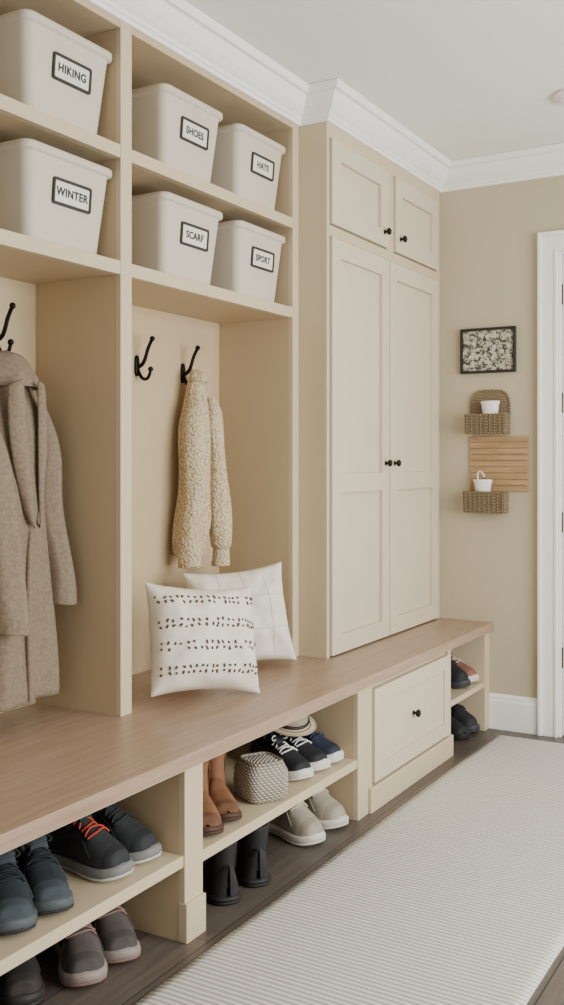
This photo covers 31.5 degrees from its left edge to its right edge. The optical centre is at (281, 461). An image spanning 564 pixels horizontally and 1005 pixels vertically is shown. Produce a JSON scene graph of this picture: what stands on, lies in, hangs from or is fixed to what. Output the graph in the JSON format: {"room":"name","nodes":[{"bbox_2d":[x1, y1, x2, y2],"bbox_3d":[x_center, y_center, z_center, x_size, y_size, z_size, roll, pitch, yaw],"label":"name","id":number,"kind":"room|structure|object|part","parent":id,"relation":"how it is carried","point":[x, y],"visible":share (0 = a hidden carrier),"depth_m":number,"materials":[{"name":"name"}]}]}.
{"room":"mudroom","nodes":[
{"label":"mudroom","id":0,"kind":"room"},
{"bbox_2d":[35,728,563,1004],"bbox_3d":[0.352,1.268,1.439,3.740,0.100,6.241,0,0,30],"label":"floor","id":1,"kind":"structure","parent":0,"point":[160,959],"depth_m":2.59,"materials":[{"name":"brown wood"}]},
{"bbox_2d":[0,956,44,1004],"bbox_3d":[-0.626,1.138,2.329,0.116,0.157,0.288,0,0,-26],"label":"sneaker","id":2,"kind":"object","parent":1,"relation":"on","point":[23,984],"visible":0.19,"depth_m":2.23,"materials":[{"name":"grey fabric"}]},
{"bbox_2d":[51,923,107,986],"bbox_3d":[-0.496,1.138,2.430,0.116,0.157,0.288,0,0,-22],"label":"sneaker","id":3,"kind":"object","parent":1,"relation":"on","point":[82,962],"visible":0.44,"depth_m":2.34,"materials":[{"name":"grey fabric"}]},
{"bbox_2d":[90,905,140,963],"bbox_3d":[-0.439,1.138,2.535,0.116,0.157,0.288,0,0,-24],"label":"sneaker","id":4,"kind":"object","parent":1,"relation":"on","point":[115,931],"visible":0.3,"depth_m":2.44,"materials":[{"name":"grey fabric"}]},
{"bbox_2d":[203,841,240,905],"bbox_3d":[-0.196,1.132,2.869,0.110,0.170,0.278,0,0,-20],"label":"rubber boot","id":5,"kind":"object","parent":1,"relation":"on","point":[220,885],"visible":0.53,"depth_m":2.75,"materials":[{"name":"black rubber"}]},
{"bbox_2d":[0,618,493,975],"bbox_3d":[-0.854,0.975,2.153,0.736,0.485,6.019,0,0,30],"label":"storage bench","id":6,"kind":"object","parent":1,"relation":"on","point":[386,702],"visible":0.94,"depth_m":2.80,"materials":[{"name":"brown wood"}]},
{"bbox_2d":[0,848,37,935],"bbox_3d":[-0.611,0.919,2.209,0.116,0.152,0.288,0,0,-24],"label":"sneaker","id":7,"kind":"object","parent":6,"relation":"on","point":[18,913],"visible":0.95,"depth_m":2.13,"materials":[{"name":"fabric"}]},
{"bbox_2d":[15,834,73,915],"bbox_3d":[-0.558,0.919,2.301,0.116,0.152,0.288,0,0,-26],"label":"sneaker","id":8,"kind":"object","parent":6,"relation":"on","point":[46,878],"visible":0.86,"depth_m":2.23,"materials":[{"name":"fabric"}]},
{"bbox_2d":[47,814,133,881],"bbox_3d":[-0.483,0.910,2.457,0.288,0.168,0.116,0,0,34],"label":"sneaker","id":9,"kind":"object","parent":6,"relation":"on","point":[83,847],"visible":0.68,"depth_m":2.41,"materials":[{"name":"black fabric"}]},
{"bbox_2d":[0,845,182,975],"bbox_3d":[-0.807,1.010,2.248,0.681,0.030,1.050,0,0,30],"label":"shoe shelf","id":10,"kind":"object","parent":6,"relation":"attached to","point":[92,900],"depth_m":2.27,"materials":[{"name":"paint"}]},
{"bbox_3d":[-0.519,0.776,2.079,0.018,0.012,1.050,0,0,30],"label":"rail","id":11,"kind":"part","parent":6,"relation":"part of","materials":[{"name":"paint"}]},
{"bbox_2d":[91,802,161,864],"bbox_3d":[-0.434,0.910,2.551,0.288,0.168,0.116,0,0,32],"label":"sneaker","id":12,"kind":"object","parent":6,"relation":"on","point":[142,845],"visible":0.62,"depth_m":2.49,"materials":[{"name":"black fabric"}]},
{"bbox_2d":[0,0,298,716],"bbox_3d":[-1.312,-0.324,1.757,0.343,2.113,4.875,0,0,30],"label":"organizer","id":13,"kind":"object","parent":6,"relation":"on","point":[80,319],"visible":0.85,"depth_m":3.04,"materials":[{"name":"paint"}]},
{"bbox_2d":[0,302,15,351],"bbox_3d":[-0.797,-0.381,2.878,0.078,0.153,0.024,0,0,30],"label":"coat hook","id":14,"kind":"object","parent":13,"relation":"attached to","point":[12,305],"visible":0.77,"depth_m":2.87,"materials":[{"name":"black metal"}]},
{"bbox_2d":[0,350,76,711],"bbox_3d":[-0.764,0.170,2.754,0.286,0.982,0.390,0,0,13],"label":"coat","id":15,"kind":"object","parent":14,"relation":"hanging from","point":[37,573],"visible":1,"depth_m":2.74,"materials":[{"name":"beige fabric"}]},
{"bbox_2d":[0,138,111,253],"bbox_3d":[-0.691,-0.708,2.794,0.290,0.258,0.355,0,0,30],"label":"storage bin","id":16,"kind":"object","parent":13,"relation":"on","point":[49,193],"visible":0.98,"depth_m":2.67,"materials":[{"name":"plastic"}]},
{"bbox_3d":[-0.573,-0.729,2.735,0.006,0.072,0.152,6,3,30],"label":"frame","id":17,"kind":"part","parent":16,"relation":"part of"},
{"bbox_2d":[0,9,111,133],"bbox_3d":[-0.691,-1.042,2.794,0.290,0.258,0.355,0,0,30],"label":"storage bin","id":18,"kind":"object","parent":13,"relation":"on","point":[47,67],"visible":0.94,"depth_m":2.67,"materials":[{"name":"plastic"}]},
{"bbox_3d":[-0.573,-1.062,2.735,0.006,0.072,0.152,6,3,30],"label":"frame","id":19,"kind":"part","parent":18,"relation":"part of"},
{"bbox_2d":[0,94,119,157],"bbox_3d":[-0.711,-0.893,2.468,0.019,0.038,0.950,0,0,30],"label":"shelf","id":20,"kind":"object","parent":13,"relation":"attached to","point":[10,108],"depth_m":2.66,"materials":[{"name":"paint"}]},
{"bbox_2d":[0,228,119,274],"bbox_3d":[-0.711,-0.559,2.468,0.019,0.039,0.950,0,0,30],"label":"shelf","id":21,"kind":"object","parent":13,"relation":"attached to","point":[9,240],"depth_m":2.66,"materials":[{"name":"paint"}]},
{"bbox_2d":[134,336,154,380],"bbox_3d":[-0.470,-0.356,3.440,0.078,0.153,0.024,0,0,30],"label":"coat hook","id":22,"kind":"object","parent":13,"relation":"attached to","point":[137,365],"visible":1,"depth_m":3.44,"materials":[{"name":"black metal"}]},
{"bbox_3d":[-0.500,-0.333,3.458,0.008,0.072,0.024,0,0,30],"label":"plate","id":23,"kind":"part","parent":22,"relation":"part of","materials":[{"name":"black metal"}]},
{"bbox_2d":[132,191,222,284],"bbox_3d":[-0.399,-0.708,3.294,0.290,0.258,0.340,0,0,30],"label":"storage bin","id":24,"kind":"object","parent":13,"relation":"on","point":[173,234],"visible":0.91,"depth_m":3.16,"materials":[{"name":"plastic"}]},
{"bbox_3d":[-0.282,-0.729,3.235,0.006,0.072,0.152,6,3,30],"label":"frame","id":25,"kind":"part","parent":24,"relation":"part of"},
{"bbox_2d":[132,83,222,182],"bbox_3d":[-0.399,-1.042,3.294,0.290,0.258,0.340,0,0,30],"label":"storage bin","id":26,"kind":"object","parent":13,"relation":"on","point":[171,127],"visible":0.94,"depth_m":3.16,"materials":[{"name":"plastic"}]},
{"bbox_3d":[-0.282,-1.062,3.235,0.006,0.072,0.152,6,3,30],"label":"frame","id":27,"kind":"part","parent":26,"relation":"part of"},
{"bbox_2d":[180,345,199,384],"bbox_3d":[-0.334,-0.351,3.673,0.078,0.153,0.024,0,0,30],"label":"coat hook","id":28,"kind":"object","parent":13,"relation":"attached to","point":[183,373],"visible":0.77,"depth_m":3.68,"materials":[{"name":"black metal"}]},
{"bbox_3d":[-0.364,-0.328,3.691,0.008,0.072,0.024,0,0,30],"label":"plate","id":29,"kind":"part","parent":28,"relation":"part of","materials":[{"name":"black metal"}]},
{"bbox_2d":[172,369,231,567],"bbox_3d":[-0.295,0.021,3.622,0.173,0.717,0.206,0,0,30],"label":"jacket","id":30,"kind":"object","parent":28,"relation":"hanging from","point":[203,509],"visible":1,"depth_m":3.61,"materials":[{"name":"beige fabric"}]},
{"bbox_2d":[132,150,291,227],"bbox_3d":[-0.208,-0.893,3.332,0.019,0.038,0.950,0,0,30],"label":"shelf","id":31,"kind":"object","parent":13,"relation":"attached to","point":[142,163],"depth_m":3.26,"materials":[{"name":"paint"}]},
{"bbox_2d":[132,264,291,317],"bbox_3d":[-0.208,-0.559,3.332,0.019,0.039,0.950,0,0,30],"label":"shelf","id":32,"kind":"object","parent":13,"relation":"attached to","point":[140,274],"depth_m":3.26,"materials":[{"name":"paint"}]},
{"bbox_2d":[210,220,284,301],"bbox_3d":[-0.186,-0.708,3.660,0.290,0.258,0.335,0,0,30],"label":"storage bin","id":33,"kind":"object","parent":13,"relation":"on","point":[246,258],"visible":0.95,"depth_m":3.52,"materials":[{"name":"plastic"}]},
{"bbox_3d":[-0.069,-0.729,3.601,0.006,0.072,0.152,6,3,30],"label":"frame","id":34,"kind":"part","parent":33,"relation":"part of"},
{"bbox_2d":[210,123,284,209],"bbox_3d":[-0.186,-1.042,3.660,0.290,0.258,0.335,0,0,30],"label":"storage bin","id":35,"kind":"object","parent":13,"relation":"on","point":[246,163],"visible":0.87,"depth_m":3.52,"materials":[{"name":"plastic"}]},
{"bbox_3d":[-0.069,-1.062,3.601,0.006,0.072,0.152,6,3,30],"label":"frame","id":36,"kind":"part","parent":35,"relation":"part of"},
{"bbox_2d":[144,582,259,696],"bbox_3d":[-0.245,0.549,3.107,0.417,0.365,0.229,0,0,-35],"label":"patterned pillow","id":37,"kind":"object","parent":6,"relation":"on","point":[200,639],"visible":1,"depth_m":3.02,"materials":[{"name":"white fabric"}]},
{"bbox_2d":[203,760,223,835],"bbox_3d":[-0.232,0.923,2.798,0.107,0.174,0.268,0,0,-18],"label":"boot","id":38,"kind":"object","parent":6,"relation":"on","point":[213,824],"visible":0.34,"depth_m":2.72,"materials":[{"name":"brown leather"}]},
{"bbox_2d":[208,753,241,821],"bbox_3d":[-0.190,0.923,2.900,0.107,0.174,0.268,0,0,-18],"label":"boot","id":39,"kind":"object","parent":6,"relation":"on","point":[224,801],"visible":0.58,"depth_m":2.85,"materials":[{"name":"brown leather"}]},
{"bbox_2d":[183,562,296,660],"bbox_3d":[-0.144,0.547,3.525,0.366,0.370,0.210,0,0,-37],"label":"pillow","id":40,"kind":"object","parent":6,"relation":"on","point":[272,638],"visible":0.48,"depth_m":3.50,"materials":[{"name":"white fabric"}]},
{"bbox_2d":[233,752,288,803],"bbox_3d":[-0.064,0.951,3.018,0.138,0.117,0.140,0,0,-30],"label":"basket","id":41,"kind":"object","parent":6,"relation":"on","point":[259,777],"visible":1,"depth_m":2.97,"materials":[{"name":"beige wicker"}]},
{"bbox_3d":[0.017,0.776,2.999,0.018,0.012,0.919,0,0,30],"label":"rail","id":42,"kind":"part","parent":6,"relation":"part of","materials":[{"name":"paint"}]},
{"bbox_2d":[203,742,356,860],"bbox_3d":[-0.271,1.026,3.167,0.681,0.030,0.919,0,0,30],"label":"shoe shelf","id":43,"kind":"object","parent":6,"relation":"attached to","point":[254,816],"depth_m":3.01,"materials":[{"name":"paint"}]},
{"bbox_2d":[250,731,313,780],"bbox_3d":[-0.004,0.943,3.261,0.112,0.133,0.278,0,0,-40],"label":"sneaker","id":44,"kind":"object","parent":6,"relation":"on","point":[299,768],"visible":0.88,"depth_m":3.22,"materials":[{"name":"black fabric"}]},
{"bbox_2d":[274,715,316,736],"bbox_3d":[0.028,0.852,3.335,0.175,0.083,0.168,0,0,-24],"label":"straw hat","id":45,"kind":"object","parent":44,"relation":"on","point":[306,725],"visible":0.42,"depth_m":3.28,"materials":[{"name":"beige wicker"}]},
{"bbox_2d":[266,733,330,770],"bbox_3d":[0.045,0.943,3.346,0.112,0.133,0.278,0,0,-44],"label":"sneaker","id":46,"kind":"object","parent":6,"relation":"on","point":[317,758],"visible":0.52,"depth_m":3.28,"materials":[{"name":"black fabric"}]},
{"bbox_2d":[301,731,343,762],"bbox_3d":[0.088,0.943,3.425,0.278,0.133,0.112,0,0,36],"label":"sneaker","id":47,"kind":"object","parent":6,"relation":"on","point":[332,750],"visible":0.34,"depth_m":3.36,"materials":[{"name":"blue fabric"}]},
{"bbox_2d":[299,121,439,658],"bbox_3d":[0.272,-0.324,4.318,0.501,2.113,1.143,0,0,30],"label":"tall cabinet","id":48,"kind":"object","parent":6,"relation":"on","point":[369,229],"visible":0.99,"depth_m":4.01,"materials":[{"name":"paint"}]},
{"bbox_3d":[0.306,-0.927,3.962,0.026,0.070,0.367,0,0,30],"label":"door rail","id":49,"kind":"part","parent":48,"relation":"part of","materials":[{"name":"paint"}]},
{"bbox_3d":[0.299,-1.051,3.966,0.010,0.247,0.437,0,0,30],"label":"door panel","id":50,"kind":"part","parent":48,"relation":"part of","materials":[{"name":"paint"}]},
{"bbox_3d":[0.302,-0.058,3.970,0.010,1.497,0.448,0,0,30],"label":"door panel","id":51,"kind":"part","parent":48,"relation":"part of","materials":[{"name":"paint"}]},
{"bbox_3d":[0.306,-1.175,3.962,0.026,0.070,0.367,0,0,30],"label":"door rail","id":52,"kind":"part","parent":48,"relation":"part of","materials":[{"name":"paint"}]},
{"bbox_3d":[0.308,-0.806,3.966,0.026,0.070,0.378,0,0,30],"label":"door rail","id":53,"kind":"part","parent":48,"relation":"part of","materials":[{"name":"paint"}]},
{"bbox_3d":[0.308,0.080,3.966,0.026,0.075,0.378,0,0,30],"label":"door rail","id":54,"kind":"part","parent":48,"relation":"part of","materials":[{"name":"paint"}]},
{"bbox_3d":[0.308,0.691,3.966,0.026,0.070,0.378,0,0,30],"label":"door rail","id":55,"kind":"part","parent":48,"relation":"part of","materials":[{"name":"paint"}]},
{"bbox_3d":[0.437,-0.953,4.132,0.029,0.029,0.029,0,0,30],"label":"knob","id":56,"kind":"part","parent":48,"relation":"part of","materials":[{"name":"black metal"}]},
{"bbox_3d":[0.442,0.004,4.141,0.029,0.029,0.029,0,0,30],"label":"knob","id":57,"kind":"part","parent":48,"relation":"part of","materials":[{"name":"black metal"}]},
{"bbox_3d":[0.487,0.004,4.219,0.029,0.029,0.029,0,0,30],"label":"knob","id":58,"kind":"part","parent":48,"relation":"part of","materials":[{"name":"black metal"}]},
{"bbox_3d":[0.520,-0.953,4.275,0.029,0.029,0.029,0,0,30],"label":"knob","id":59,"kind":"part","parent":48,"relation":"part of","materials":[{"name":"black metal"}]},
{"bbox_3d":[0.574,-0.058,4.437,0.010,1.497,0.476,0,0,30],"label":"door panel","id":60,"kind":"part","parent":48,"relation":"part of","materials":[{"name":"paint"}]},
{"bbox_3d":[0.581,-0.806,4.433,0.026,0.070,0.406,0,0,30],"label":"door rail","id":61,"kind":"part","parent":48,"relation":"part of","materials":[{"name":"paint"}]},
{"bbox_3d":[0.581,0.080,4.433,0.026,0.075,0.406,0,0,30],"label":"door rail","id":62,"kind":"part","parent":48,"relation":"part of","materials":[{"name":"paint"}]},
{"bbox_3d":[0.581,0.691,4.433,0.026,0.070,0.406,0,0,30],"label":"door rail","id":63,"kind":"part","parent":48,"relation":"part of","materials":[{"name":"paint"}]},
{"bbox_3d":[0.596,-0.927,4.459,0.026,0.070,0.345,0,0,30],"label":"door rail","id":64,"kind":"part","parent":48,"relation":"part of","materials":[{"name":"paint"}]},
{"bbox_3d":[0.589,-1.051,4.463,0.010,0.247,0.415,0,0,30],"label":"door panel","id":65,"kind":"part","parent":48,"relation":"part of","materials":[{"name":"paint"}]},
{"bbox_3d":[0.596,-1.175,4.459,0.026,0.070,0.345,0,0,30],"label":"door rail","id":66,"kind":"part","parent":48,"relation":"part of","materials":[{"name":"paint"}]},
{"bbox_3d":[0.499,0.820,3.804,0.020,0.055,0.614,0,0,30],"label":"drawer rail","id":67,"kind":"part","parent":6,"relation":"part of","materials":[{"name":"paint"}]},
{"bbox_3d":[0.495,0.956,3.807,0.012,0.272,0.669,0,0,30],"label":"drawer panel","id":68,"kind":"part","parent":6,"relation":"part of","materials":[{"name":"paint"}]},
{"bbox_3d":[0.499,1.092,3.804,0.020,0.055,0.614,0,0,30],"label":"drawer rail","id":69,"kind":"part","parent":6,"relation":"part of","materials":[{"name":"paint"}]},
{"bbox_3d":[0.512,0.953,3.793,0.029,0.029,0.029,0,0,30],"label":"drawer knob","id":70,"kind":"part","parent":6,"relation":"part of","materials":[{"name":"black metal"}]},
{"bbox_2d":[451,659,470,688],"bbox_3d":[0.727,0.904,4.485,0.112,0.181,0.278,0,0,-40],"label":"sneaker","id":71,"kind":"object","parent":6,"relation":"on","point":[459,677],"visible":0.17,"depth_m":4.38,"materials":[{"name":"black leather"}]},
{"bbox_2d":[451,650,478,681],"bbox_3d":[0.774,0.918,4.576,0.112,0.154,0.278,0,0,-44],"label":"sneaker","id":72,"kind":"object","parent":6,"relation":"on","point":[473,676],"visible":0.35,"depth_m":4.50,"materials":[{"name":"brown leather"}]},
{"bbox_2d":[451,681,483,706],"bbox_3d":[0.513,1.008,4.513,0.681,0.025,0.425,0,0,30],"label":"shelf","id":73,"kind":"object","parent":6,"relation":"attached to","point":[457,694],"depth_m":4.36,"materials":[{"name":"paint"}]},
{"bbox_3d":[0.639,0.994,4.726,0.685,0.447,0.069,0,0,30],"label":"panel","id":74,"kind":"part","parent":6,"relation":"part of","materials":[{"name":"paint"}]},
{"bbox_2d":[234,822,270,887],"bbox_3d":[-0.109,1.132,2.987,0.110,0.170,0.278,0,0,-20],"label":"rubber boot","id":75,"kind":"object","parent":1,"relation":"on","point":[251,870],"visible":0.59,"depth_m":2.87,"materials":[{"name":"black rubber"}]},
{"bbox_2d":[268,801,325,845],"bbox_3d":[0.024,1.125,3.272,0.119,0.183,0.298,0,0,-42],"label":"sneaker","id":76,"kind":"object","parent":1,"relation":"on","point":[298,826],"visible":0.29,"depth_m":3.19,"materials":[{"name":"beige fabric"}]},
{"bbox_2d":[304,788,348,829],"bbox_3d":[0.100,1.125,3.409,0.119,0.183,0.298,0,0,-44],"label":"sneaker","id":77,"kind":"object","parent":1,"relation":"on","point":[331,814],"visible":0.26,"depth_m":3.32,"materials":[{"name":"beige fabric"}]},
{"bbox_2d":[134,735,563,1004],"bbox_3d":[0.046,1.214,2.132,0.761,0.013,4.930,0,0,30],"label":"runner rug","id":78,"kind":"object","parent":1,"relation":"on","point":[455,896],"visible":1,"depth_m":2.69,"materials":[{"name":"fabric"}]},
{"bbox_2d":[451,715,470,739],"bbox_3d":[0.728,1.132,4.470,0.110,0.169,0.278,0,0,-36],"label":"sneaker","id":79,"kind":"object","parent":1,"relation":"on","point":[459,731],"visible":0.32,"depth_m":4.37,"materials":[{"name":"black leather"}]},
{"bbox_2d":[451,703,479,732],"bbox_3d":[0.783,1.129,4.574,0.112,0.176,0.278,0,0,-42],"label":"sneaker","id":80,"kind":"object","parent":1,"relation":"on","point":[458,712],"visible":0.41,"depth_m":4.50,"materials":[{"name":"black leather"}]},
{"bbox_2d":[563,255,563,734],"bbox_3d":[1.305,0.146,4.426,0.110,2.127,0.040,0,0,30],"label":"stile","id":81,"kind":"object","parent":1,"relation":"on","point":[563,255],"visible":1,"depth_m":4.44,"materials":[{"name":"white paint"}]},
{"bbox_2d":[185,0,563,160],"bbox_3d":[0.352,-1.433,1.439,3.740,0.100,6.241,0,0,30],"label":"ceiling","id":82,"kind":"structure","parent":0,"point":[468,78],"depth_m":3.41,"materials":[{"name":"paint"}]},
{"bbox_2d":[554,89,563,105],"bbox_3d":[1.110,-1.364,3.751,0.176,0.035,0.176,0,0,30],"label":"ceiling light","id":83,"kind":"object","parent":82,"relation":"attached to","point":[559,96],"depth_m":3.74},
{"bbox_2d":[440,176,558,736],"bbox_3d":[0.815,-0.083,4.735,1.018,2.600,0.120,0,0,30],"label":"wall","id":84,"kind":"structure","parent":0,"point":[488,234],"depth_m":4.57,"materials":[{"name":"paint"}]},
{"bbox_2d":[463,471,508,513],"bbox_3d":[0.927,0.136,4.551,0.203,0.192,0.069,0,0,30],"label":"wall basket","id":85,"kind":"object","parent":84,"relation":"attached to","point":[481,500],"visible":1,"depth_m":4.53,"materials":[{"name":"brown wicker"}]},
{"bbox_2d":[473,479,491,490],"bbox_3d":[0.915,0.131,4.558,0.088,0.102,0.056,0,0,30],"label":"cup","id":86,"kind":"object","parent":85,"relation":"on","point":[479,484],"depth_m":4.54,"materials":[{"name":"white ceramic"}]},
{"bbox_2d":[464,389,510,433],"bbox_3d":[0.935,-0.229,4.550,0.203,0.204,0.076,0,0,30],"label":"wall basket","id":87,"kind":"object","parent":84,"relation":"attached to","point":[490,410],"visible":1,"depth_m":4.54,"materials":[{"name":"brown wicker"}]},
{"bbox_2d":[481,401,499,413],"bbox_3d":[0.946,-0.226,4.541,0.088,0.102,0.056,0,0,30],"label":"cup","id":88,"kind":"object","parent":87,"relation":"on","point":[487,407],"depth_m":4.52,"materials":[{"name":"white ceramic"}]},
{"bbox_2d":[460,326,515,373],"bbox_3d":[0.943,-0.511,4.578,0.261,0.207,0.022,0,0,30],"label":"framed picture","id":89,"kind":"object","parent":84,"relation":"attached to","point":[490,349],"visible":1,"depth_m":4.58},
{"bbox_3d":[0.835,-0.511,4.641,0.012,0.183,0.022,0,0,30],"label":"frame","id":90,"kind":"part","parent":89,"relation":"part of","materials":[{"name":"black wood"}]},
{"bbox_3d":[0.943,-0.609,4.578,0.261,0.012,0.022,0,0,30],"label":"frame","id":91,"kind":"part","parent":89,"relation":"part of","materials":[{"name":"wood"}]},
{"bbox_3d":[0.943,-0.413,4.578,0.261,0.012,0.022,0,0,30],"label":"frame","id":92,"kind":"part","parent":89,"relation":"part of","materials":[{"name":"wood"}]},
{"bbox_3d":[1.050,-0.511,4.516,0.012,0.183,0.022,0,0,30],"label":"frame","id":93,"kind":"part","parent":89,"relation":"part of","materials":[{"name":"black wood"}]},
{"bbox_2d":[470,436,527,491],"bbox_3d":[0.988,0.008,4.558,0.272,0.251,0.010,0,0,30],"label":"board","id":94,"kind":"object","parent":84,"relation":"attached to","point":[498,471],"visible":1,"depth_m":4.55,"materials":[{"name":"brown wood"}]},
{"bbox_2d":[489,693,536,734],"bbox_3d":[1.046,1.137,4.521,0.222,0.159,0.016,0,0,30],"label":"baseboard","id":95,"kind":"structure","parent":84,"relation":"attached to","point":[513,713],"depth_m":4.52,"materials":[{"name":"white paint"}]},
{"bbox_2d":[559,175,563,229],"bbox_3d":[1.614,-1.157,4.269,0.832,0.450,0.120,0,0,30],"label":"wall","id":96,"kind":"structure","parent":0,"point":[561,178],"depth_m":4.42,"materials":[{"name":"paint"}]},
{"bbox_2d":[86,0,563,192],"bbox_3d":[0.501,-1.323,1.352,3.197,0.114,6.041,0,0,30],"label":"trim","id":97,"kind":"structure","parent":96,"relation":"attached to","point":[178,26],"depth_m":3.67,"materials":[{"name":"white paint"}]},
{"bbox_2d":[537,232,541,735],"bbox_3d":[1.145,0.099,4.446,0.018,2.237,0.012,0,0,30],"label":"band","id":98,"kind":"object","parent":96,"relation":"attached to","point":[539,237],"visible":1,"depth_m":4.44,"materials":[{"name":"white paint"}]},
{"bbox_2d":[541,235,562,737],"bbox_3d":[1.212,0.099,4.481,0.099,2.237,0.118,0,0,30],"label":"door frame","id":99,"kind":"structure","parent":96,"relation":"attached to","point":[549,243],"depth_m":4.43,"materials":[{"name":"white paint"}]},
{"bbox_2d":[541,230,563,235],"bbox_3d":[1.571,-1.010,4.197,0.970,0.018,0.012,0,0,30],"label":"door frame","id":100,"kind":"structure","parent":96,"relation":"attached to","point":[558,232],"depth_m":4.41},
{"bbox_2d":[554,248,556,737],"bbox_3d":[1.208,0.138,4.413,0.014,2.160,0.005,0,0,30],"label":"bead","id":101,"kind":"object","parent":96,"relation":"attached to","point":[555,249],"visible":1,"depth_m":4.41,"materials":[{"name":"white paint"}]},
{"bbox_2d":[558,234,563,254],"bbox_3d":[1.604,-0.970,4.253,0.832,0.099,0.118,0,0,30],"label":"trim","id":102,"kind":"structure","parent":96,"relation":"attached to","point":[561,236],"depth_m":4.40,"materials":[{"name":"white paint"}]}
]}

